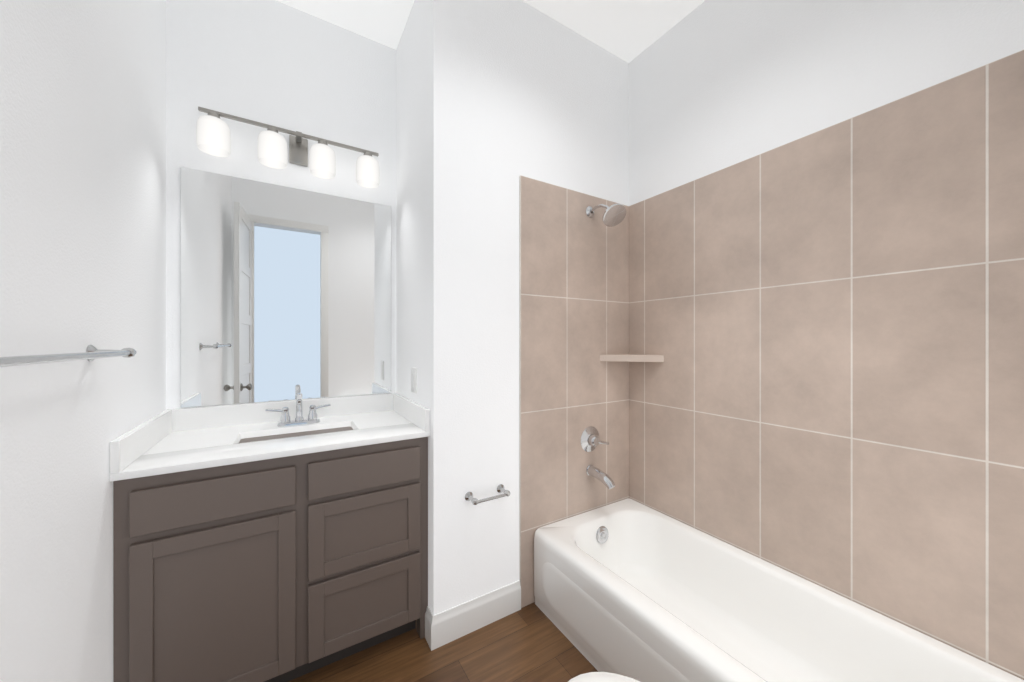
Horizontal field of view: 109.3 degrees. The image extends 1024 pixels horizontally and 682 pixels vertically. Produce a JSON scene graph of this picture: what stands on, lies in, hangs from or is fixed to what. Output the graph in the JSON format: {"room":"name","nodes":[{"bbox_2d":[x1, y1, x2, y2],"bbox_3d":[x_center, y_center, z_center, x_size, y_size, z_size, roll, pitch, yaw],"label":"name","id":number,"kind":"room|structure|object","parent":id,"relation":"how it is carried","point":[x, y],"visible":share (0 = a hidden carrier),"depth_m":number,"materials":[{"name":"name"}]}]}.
{"room":"bathroom","nodes":[
{"label":"bathroom","id":0,"kind":"room"},
{"bbox_2d":[0,0,165,681],"bbox_3d":[-0.923,-0.174,0.594,0.100,2.800,2.220,0,0,-32],"label":"wall","id":1,"kind":"structure","parent":0,"point":[82,175],"depth_m":0.84,"materials":[{"name":"white paint"}]},
{"bbox_2d":[0,345,136,366],"bbox_3d":[-0.877,0.030,0.689,0.084,0.042,0.622,0,0,-32],"label":"towel rail","id":2,"kind":"object","parent":1,"relation":"attached to","point":[91,353],"visible":1,"depth_m":0.67,"materials":[{"name":"grey metal"}]},
{"bbox_2d":[166,0,395,409],"bbox_3d":[-1.087,-0.174,1.738,1.020,2.800,0.100,0,0,-32],"label":"wall","id":3,"kind":"structure","parent":0,"point":[276,63],"depth_m":1.66,"materials":[{"name":"white paint"}]},
{"bbox_2d":[181,167,390,407],"bbox_3d":[-1.009,-0.222,1.724,0.848,0.995,0.006,0,0,-32],"label":"mirror","id":4,"kind":"object","parent":3,"relation":"attached to","point":[285,293],"visible":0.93,"depth_m":1.68,"materials":[{"name":"clear glass"}]},
{"bbox_2d":[196,106,379,187],"bbox_3d":[-0.982,-0.873,1.668,0.713,0.173,0.132,0,0,-32],"label":"sconce","id":5,"kind":"object","parent":3,"relation":"attached to","point":[213,135],"visible":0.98,"depth_m":1.64,"materials":[{"name":"white glass"}]},
{"bbox_2d":[288,602,597,681],"bbox_3d":[0.285,1.256,0.586,2.500,0.060,3.600,0,0,-32],"label":"floor","id":6,"kind":"structure","parent":0,"point":[531,642],"depth_m":1.40,"materials":[{"name":"brown wood"}]},
{"bbox_2d":[110,393,429,681],"bbox_3d":[-0.871,0.725,1.482,0.916,1.002,0.558,0,0,-32],"label":"bathroom vanity","id":7,"kind":"object","parent":6,"relation":"on","point":[281,541],"visible":1,"depth_m":1.24,"materials":[{"name":"brown paint"}]},
{"bbox_2d":[568,672,639,681],"bbox_3d":[0.314,0.905,0.616,0.386,0.640,0.657,0,0,-32],"label":"toilet","id":8,"kind":"object","parent":6,"relation":"on","point":[599,677],"visible":1,"depth_m":0.89,"materials":[{"name":"white ceramic"}]},
{"bbox_2d":[534,498,1023,681],"bbox_3d":[0.741,1.053,1.275,0.658,0.345,1.391,0,0,-32],"label":"bathtub","id":9,"kind":"object","parent":6,"relation":"on","point":[633,589],"visible":1,"depth_m":1.35,"materials":[{"name":"white ceramic"}]},
{"bbox_2d":[277,0,704,62],"bbox_3d":[-0.021,-1.615,1.161,2.380,0.080,2.240,0,0,-32],"label":"ceiling","id":10,"kind":"structure","parent":0,"point":[628,31],"depth_m":1.76,"materials":[{"name":"white paint"}]},
{"bbox_2d":[396,0,628,614],"bbox_3d":[0.034,-0.174,2.078,1.245,2.800,0.695,0,0,-32],"label":"wall","id":11,"kind":"structure","parent":0,"point":[495,99],"depth_m":1.60,"materials":[{"name":"white paint"}]},
{"bbox_2d":[411,367,416,392],"bbox_3d":[-0.453,0.180,1.674,0.010,0.116,0.072,0,0,-32],"label":"switch plate","id":12,"kind":"object","parent":11,"relation":"attached to","point":[413,380],"visible":1,"depth_m":1.66,"materials":[{"name":"white plastic"}]},
{"bbox_2d":[425,580,520,650],"bbox_3d":[-0.159,1.163,1.580,0.424,0.125,0.078,0,0,-32],"label":"baseboard","id":13,"kind":"structure","parent":11,"relation":"attached to","point":[454,623],"depth_m":1.53,"materials":[{"name":"white paint"}]},
{"bbox_2d":[465,484,509,504],"bbox_3d":[-0.099,0.657,1.549,0.192,0.038,0.074,0,0,-32],"label":"toilet paper holder","id":14,"kind":"object","parent":11,"relation":"attached to","point":[476,501],"visible":1,"depth_m":1.53,"materials":[{"name":"grey metal"}]},
{"bbox_2d":[520,175,628,607],"bbox_3d":[0.350,0.233,1.859,0.736,1.985,0.010,0,0,-32],"label":"tile","id":15,"kind":"structure","parent":11,"relation":"attached to","point":[574,291],"depth_m":1.81,"materials":[{"name":"beige tile"}]},
{"bbox_2d":[581,426,608,451],"bbox_3d":[0.427,0.510,1.869,0.147,0.132,0.062,0,0,-32],"label":"tub valve","id":16,"kind":"object","parent":15,"relation":"attached to","point":[590,440],"visible":1,"depth_m":1.86,"materials":[{"name":"silver metal"}]},
{"bbox_2d":[586,465,614,488],"bbox_3d":[0.448,0.683,1.820,0.056,0.081,0.166,0,0,-32],"label":"tub spout","id":17,"kind":"object","parent":15,"relation":"attached to","point":[605,479],"visible":1,"depth_m":1.80,"materials":[{"name":"silver metal"}]},
{"bbox_2d":[586,204,625,226],"bbox_3d":[0.457,-0.629,1.795,0.116,0.140,0.220,0,0,-32],"label":"shower head","id":18,"kind":"object","parent":15,"relation":"attached to","point":[614,214],"visible":1,"depth_m":1.74},
{"bbox_2d":[600,354,663,361],"bbox_3d":[0.621,0.090,1.888,0.226,0.035,0.226,0,0,-32],"label":"corner shelf","id":19,"kind":"object","parent":11,"relation":"attached to","point":[632,358],"visible":1,"depth_m":1.89,"materials":[{"name":"beige stone"}]},
{"bbox_2d":[629,0,1023,205],"bbox_3d":[1.103,-0.174,1.433,0.100,2.800,1.525,0,0,-32],"label":"wall","id":20,"kind":"structure","parent":0,"point":[716,85],"depth_m":1.43,"materials":[{"name":"white paint"}]},
{"bbox_2d":[629,50,1023,679],"bbox_3d":[1.027,0.233,1.451,0.010,1.985,1.395,0,0,-32],"label":"tile","id":21,"kind":"structure","parent":20,"relation":"attached to","point":[828,324],"depth_m":1.21,"materials":[{"name":"beige tile"}]}
]}

